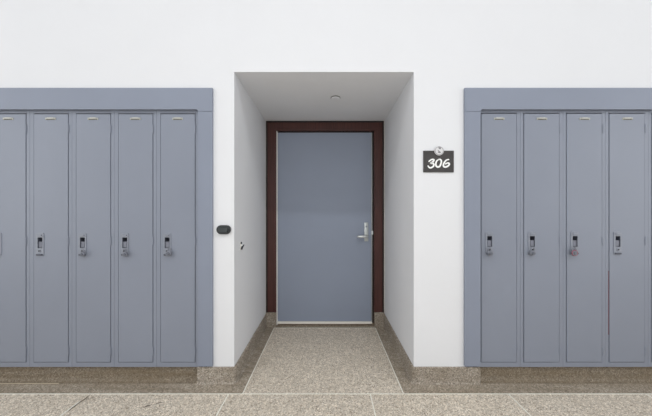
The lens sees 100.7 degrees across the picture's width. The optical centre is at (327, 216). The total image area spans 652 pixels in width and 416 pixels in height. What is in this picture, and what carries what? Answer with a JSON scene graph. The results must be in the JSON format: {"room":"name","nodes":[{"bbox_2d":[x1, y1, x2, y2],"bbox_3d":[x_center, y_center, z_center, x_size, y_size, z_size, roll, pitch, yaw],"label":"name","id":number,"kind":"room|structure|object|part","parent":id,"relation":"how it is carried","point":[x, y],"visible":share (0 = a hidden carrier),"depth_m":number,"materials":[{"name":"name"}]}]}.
{"room":"school corridor","nodes":[
{"label":"school corridor","id":0,"kind":"room"},
{"bbox_2d":[0,0,651,366],"bbox_3d":[0.000,-1.372,2.630,9.200,5.200,1.273,0,0,0],"label":"wall","id":1,"kind":"structure","parent":0,"point":[407,65],"depth_m":1.99,"materials":[{"name":"white paint"}]},
{"bbox_2d":[0,383,58,383],"bbox_3d":[-3.287,1.226,1.984,2.625,0.003,0.007,0,0,0],"label":"trim","id":2,"kind":"structure","parent":1,"relation":"attached to","point":[0,383],"depth_m":1.98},
{"bbox_2d":[0,88,212,366],"bbox_3d":[-1.685,0.077,1.983,1.686,2.039,0.020,0,0,0],"label":"surround","id":3,"kind":"object","parent":1,"relation":"attached to","point":[200,99],"visible":1,"depth_m":1.97,"materials":[{"name":"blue metal"}]},
{"bbox_3d":[-1.685,-0.856,1.983,1.686,0.173,0.020,0,0,0],"label":"panel","id":4,"kind":"part","parent":3,"relation":"part of","materials":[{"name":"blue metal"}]},
{"bbox_3d":[-0.894,0.164,1.983,0.105,1.865,0.019,0,0,0],"label":"panel","id":5,"kind":"part","parent":3,"relation":"part of","materials":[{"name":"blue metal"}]},
{"bbox_2d":[216,225,230,233],"bbox_3d":[-0.762,0.096,1.978,0.103,0.066,0.029,0,0,0],"label":"wall switch","id":6,"kind":"object","parent":1,"relation":"attached to","point":[221,229],"visible":1,"depth_m":1.97,"materials":[{"name":"plastic"}]},
{"bbox_2d":[197,314,266,384],"bbox_3d":[-0.810,1.155,2.493,0.291,0.144,1.047,0,0,0],"label":"baseboard","id":7,"kind":"structure","parent":1,"relation":"attached to","point":[205,375],"depth_m":1.98,"materials":[{"name":"stone"}]},
{"bbox_2d":[277,321,371,323],"bbox_3d":[-0.036,1.193,3.091,1.072,0.020,0.130,0,0,0],"label":"trim","id":8,"kind":"structure","parent":1,"relation":"attached to","point":[278,322],"depth_m":3.03,"materials":[{"name":"silver metal"}]},
{"bbox_2d":[276,323,373,325],"bbox_3d":[-0.025,1.216,3.097,1.102,0.025,0.118,0,0,0],"label":"threshold","id":9,"kind":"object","parent":1,"relation":"attached to","point":[372,324],"depth_m":3.04,"materials":[{"name":"stone"}]},
{"bbox_2d":[266,121,384,326],"bbox_3d":[-0.028,0.078,3.087,1.330,2.300,0.167,0,0,0],"label":"door frame","id":10,"kind":"structure","parent":1,"relation":"in","point":[376,128],"depth_m":3.02,"materials":[{"name":"brown wood"}]},
{"bbox_2d":[278,133,370,320],"bbox_3d":[-0.033,0.113,3.039,1.058,2.138,0.114,0,0,0],"label":"door","id":11,"kind":"structure","parent":10,"relation":"attached to","point":[324,179],"depth_m":3.05,"materials":[{"name":"blue paint"}]},
{"bbox_3d":[0.391,0.223,3.012,0.127,0.029,0.061,0,0,0],"label":"lever","id":12,"kind":"part","parent":11,"relation":"part of","materials":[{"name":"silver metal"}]},
{"bbox_3d":[0.437,0.172,3.046,0.045,0.211,0.014,0,0,0],"label":"lock plate","id":13,"kind":"part","parent":11,"relation":"part of","materials":[{"name":"silver metal"}]},
{"bbox_2d":[0,326,651,392],"bbox_3d":[0.000,1.227,2.502,9.200,0.001,1.267,0,0,0],"label":"trim","id":14,"kind":"structure","parent":1,"relation":"attached to","point":[407,386],"depth_m":1.93,"materials":[{"name":"stone"}]},
{"bbox_2d":[0,367,196,383],"bbox_3d":[-1.741,1.171,2.139,1.574,0.112,0.309,0,0,0],"label":"curb","id":15,"kind":"object","parent":14,"relation":"on","point":[61,375],"visible":0.5,"depth_m":2.02,"materials":[{"name":"stone"}]},
{"bbox_2d":[0,110,29,366],"bbox_3d":[-2.362,0.154,2.184,0.312,1.919,0.397,0,0,0],"label":"locker","id":16,"kind":"object","parent":15,"relation":"on","point":[14,124],"visible":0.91,"depth_m":2.00,"materials":[{"name":"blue metal"}]},
{"bbox_3d":[-2.437,0.206,1.992,0.058,0.173,0.010,0,0,0],"label":"handle plate","id":17,"kind":"part","parent":16,"relation":"part of","materials":[{"name":"silver metal"}]},
{"bbox_2d":[30,110,71,366],"bbox_3d":[-2.049,0.154,2.184,0.312,1.919,0.397,0,0,0],"label":"locker","id":18,"kind":"object","parent":15,"relation":"on","point":[50,130],"visible":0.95,"depth_m":2.00,"materials":[{"name":"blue metal"}]},
{"bbox_3d":[-2.124,0.206,1.992,0.058,0.173,0.010,0,0,0],"label":"handle plate","id":19,"kind":"part","parent":18,"relation":"part of","materials":[{"name":"silver metal"}]},
{"bbox_2d":[72,110,113,366],"bbox_3d":[-1.736,0.154,2.184,0.312,1.919,0.397,0,0,0],"label":"locker","id":20,"kind":"object","parent":15,"relation":"on","point":[92,130],"visible":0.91,"depth_m":2.00,"materials":[{"name":"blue metal"}]},
{"bbox_3d":[-1.811,0.206,1.992,0.058,0.173,0.010,0,0,0],"label":"handle plate","id":21,"kind":"part","parent":20,"relation":"part of","materials":[{"name":"silver metal"}]},
{"bbox_2d":[80,249,84,256],"bbox_3d":[-1.791,0.264,1.972,0.033,0.057,0.024,0,0,0],"label":"padlock","id":22,"kind":"object","parent":20,"relation":"attached to","point":[82,254],"visible":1,"depth_m":1.97,"materials":[{"name":"silver metal"}]},
{"bbox_2d":[114,110,156,366],"bbox_3d":[-1.423,0.154,2.184,0.312,1.919,0.397,0,0,0],"label":"locker","id":23,"kind":"object","parent":15,"relation":"on","point":[135,131],"visible":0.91,"depth_m":2.00,"materials":[{"name":"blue metal"}]},
{"bbox_2d":[122,249,127,256],"bbox_3d":[-1.480,0.265,1.972,0.036,0.058,0.024,0,0,0],"label":"padlock","id":24,"kind":"object","parent":23,"relation":"attached to","point":[124,254],"visible":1,"depth_m":1.97,"materials":[{"name":"silver metal"}]},
{"bbox_3d":[-1.498,0.206,1.992,0.058,0.173,0.010,0,0,0],"label":"handle plate","id":25,"kind":"part","parent":23,"relation":"part of","materials":[{"name":"silver metal"}]},
{"bbox_2d":[157,110,197,366],"bbox_3d":[-1.110,0.154,2.184,0.312,1.919,0.397,0,0,0],"label":"locker","id":26,"kind":"object","parent":15,"relation":"on","point":[177,130],"visible":0.8,"depth_m":2.00,"materials":[{"name":"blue metal"}]},
{"bbox_3d":[-1.185,0.206,1.992,0.058,0.173,0.010,0,0,0],"label":"handle plate","id":27,"kind":"part","parent":26,"relation":"part of","materials":[{"name":"silver metal"}]},
{"bbox_2d":[165,248,171,255],"bbox_3d":[-1.162,0.259,1.972,0.042,0.064,0.024,0,0,0],"label":"padlock","id":28,"kind":"object","parent":26,"relation":"attached to","point":[168,253],"visible":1,"depth_m":1.97,"materials":[{"name":"silver metal"}]},
{"bbox_2d":[480,367,651,383],"bbox_3d":[1.913,1.171,2.139,1.585,0.112,0.309,0,0,0],"label":"curb","id":29,"kind":"object","parent":14,"relation":"on","point":[488,375],"visible":0.5,"depth_m":2.02,"materials":[{"name":"stone"}]},
{"bbox_2d":[481,110,519,366],"bbox_3d":[1.271,0.154,2.184,0.315,1.919,0.397,0,0,0],"label":"locker","id":30,"kind":"object","parent":29,"relation":"on","point":[500,129],"visible":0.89,"depth_m":2.00,"materials":[{"name":"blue metal"}]},
{"bbox_3d":[1.196,0.196,1.992,0.058,0.173,0.010,0,0,0],"label":"handle plate","id":31,"kind":"part","parent":30,"relation":"part of","materials":[{"name":"silver metal"}]},
{"bbox_2d":[487,236,491,246],"bbox_3d":[1.197,0.184,2.019,0.041,0.082,0.045,0,0,0],"label":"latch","id":32,"kind":"object","parent":30,"relation":"on","point":[489,238],"depth_m":2.00,"materials":[{"name":"grey metal"}]},
{"bbox_2d":[487,247,492,255],"bbox_3d":[1.189,0.258,1.972,0.041,0.064,0.024,0,0,0],"label":"padlock","id":33,"kind":"object","parent":30,"relation":"hanging from","point":[489,253],"visible":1,"depth_m":1.97,"materials":[{"name":"silver metal"}]},
{"bbox_2d":[520,110,562,366],"bbox_3d":[1.587,0.154,2.184,0.315,1.919,0.397,0,0,0],"label":"locker","id":34,"kind":"object","parent":29,"relation":"on","point":[541,131],"visible":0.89,"depth_m":2.00,"materials":[{"name":"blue metal"}]},
{"bbox_3d":[1.512,0.196,1.992,0.058,0.173,0.010,0,0,0],"label":"handle plate","id":35,"kind":"part","parent":34,"relation":"part of","materials":[{"name":"silver metal"}]},
{"bbox_2d":[529,247,535,255],"bbox_3d":[1.499,0.256,1.972,0.039,0.063,0.024,0,0,0],"label":"padlock","id":36,"kind":"object","parent":34,"relation":"attached to","point":[532,253],"visible":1,"depth_m":1.97,"materials":[{"name":"silver metal"}]},
{"bbox_2d":[530,236,534,246],"bbox_3d":[1.513,0.184,2.019,0.041,0.082,0.045,0,0,0],"label":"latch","id":37,"kind":"object","parent":34,"relation":"on","point":[532,238],"depth_m":2.00,"materials":[{"name":"grey metal"}]},
{"bbox_2d":[563,110,605,366],"bbox_3d":[1.903,0.154,2.184,0.315,1.919,0.397,0,0,0],"label":"locker","id":38,"kind":"object","parent":29,"relation":"on","point":[584,131],"visible":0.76,"depth_m":2.00,"materials":[{"name":"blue metal"}]},
{"bbox_2d":[571,247,577,255],"bbox_3d":[1.803,0.255,1.972,0.046,0.068,0.024,0,0,0],"label":"padlock","id":39,"kind":"object","parent":38,"relation":"attached to","point":[573,252],"visible":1,"depth_m":1.97,"materials":[{"name":"silver metal"}]},
{"bbox_3d":[1.828,0.196,1.992,0.058,0.173,0.010,0,0,0],"label":"handle plate","id":40,"kind":"part","parent":38,"relation":"part of","materials":[{"name":"silver metal"}]},
{"bbox_2d":[606,110,647,366],"bbox_3d":[2.219,0.154,2.184,0.315,1.919,0.397,0,0,0],"label":"locker","id":41,"kind":"object","parent":29,"relation":"on","point":[626,130],"visible":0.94,"depth_m":2.00,"materials":[{"name":"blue metal"}]},
{"bbox_3d":[2.144,0.196,1.992,0.058,0.173,0.010,0,0,0],"label":"handle plate","id":42,"kind":"part","parent":41,"relation":"part of","materials":[{"name":"silver metal"}]},
{"bbox_2d":[648,110,651,366],"bbox_3d":[2.535,0.154,2.184,0.315,1.919,0.397,0,0,0],"label":"locker","id":43,"kind":"object","parent":29,"relation":"on","point":[649,111],"visible":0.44,"depth_m":2.00,"materials":[{"name":"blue metal"}]},
{"bbox_3d":[2.532,0.157,2.005,0.260,1.838,0.016,0,0,0],"label":"door","id":44,"kind":"part","parent":43,"relation":"part of","materials":[{"name":"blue metal"}]},
{"bbox_2d":[331,95,339,100],"bbox_3d":[0.072,-1.059,2.420,0.088,0.014,0.088,0,0,0],"label":"ceiling sensor","id":45,"kind":"object","parent":1,"relation":"attached to","point":[334,98],"visible":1,"depth_m":2.41,"materials":[{"name":"grey plastic"}]},
{"bbox_2d":[383,314,480,384],"bbox_3d":[0.868,1.155,2.493,0.509,0.144,1.047,0,0,0],"label":"baseboard","id":46,"kind":"structure","parent":1,"relation":"attached to","point":[416,375],"depth_m":1.98,"materials":[{"name":"stone"}]},
{"bbox_2d":[423,146,453,171],"bbox_3d":[0.818,-0.421,1.985,0.224,0.190,0.017,0,0,0],"label":"room sign","id":47,"kind":"object","parent":1,"relation":"attached to","point":[438,160],"visible":1,"depth_m":1.99,"materials":[{"name":"black plastic"}]},
{"bbox_2d":[464,88,651,366],"bbox_3d":[1.855,0.077,1.983,1.701,2.039,0.020,0,0,0],"label":"surround","id":48,"kind":"object","parent":1,"relation":"attached to","point":[476,100],"visible":1,"depth_m":1.97,"materials":[{"name":"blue metal"}]},
{"bbox_3d":[1.062,0.164,1.983,0.116,1.865,0.019,0,0,0],"label":"panel","id":49,"kind":"part","parent":48,"relation":"part of","materials":[{"name":"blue metal"}]},
{"bbox_3d":[1.855,-0.856,1.983,1.701,0.173,0.020,0,0,0],"label":"panel","id":50,"kind":"part","parent":48,"relation":"part of","materials":[{"name":"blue metal"}]},
{"bbox_2d":[0,328,651,415],"bbox_3d":[0.000,1.278,0.508,9.500,0.100,5.516,0,0,0],"label":"floor","id":51,"kind":"structure","parent":0,"point":[293,360],"depth_m":1.83,"materials":[{"name":"stone"}]},
{"bbox_2d":[69,396,162,410],"bbox_3d":[-1.358,1.226,1.778,0.564,0.002,0.162,0,0,0],"label":"trim","id":52,"kind":"structure","parent":51,"relation":"in","point":[87,396],"depth_m":1.78,"materials":[{"name":"brown"}]},
{"bbox_2d":[0,328,651,393],"bbox_3d":[0.000,1.227,2.422,9.200,0.002,1.113,0,0,0],"label":"trim","id":53,"kind":"structure","parent":51,"relation":"in","point":[375,328],"depth_m":1.87,"materials":[{"name":"beige stone"}]},
{"bbox_2d":[60,394,651,415],"bbox_3d":[-0.200,1.227,-0.116,4.807,0.002,3.969,0,0,0],"label":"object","id":54,"kind":"structure","parent":51,"relation":"in","point":[228,394],"depth_m":1.75,"materials":[{"name":"beige stone"}]}
]}

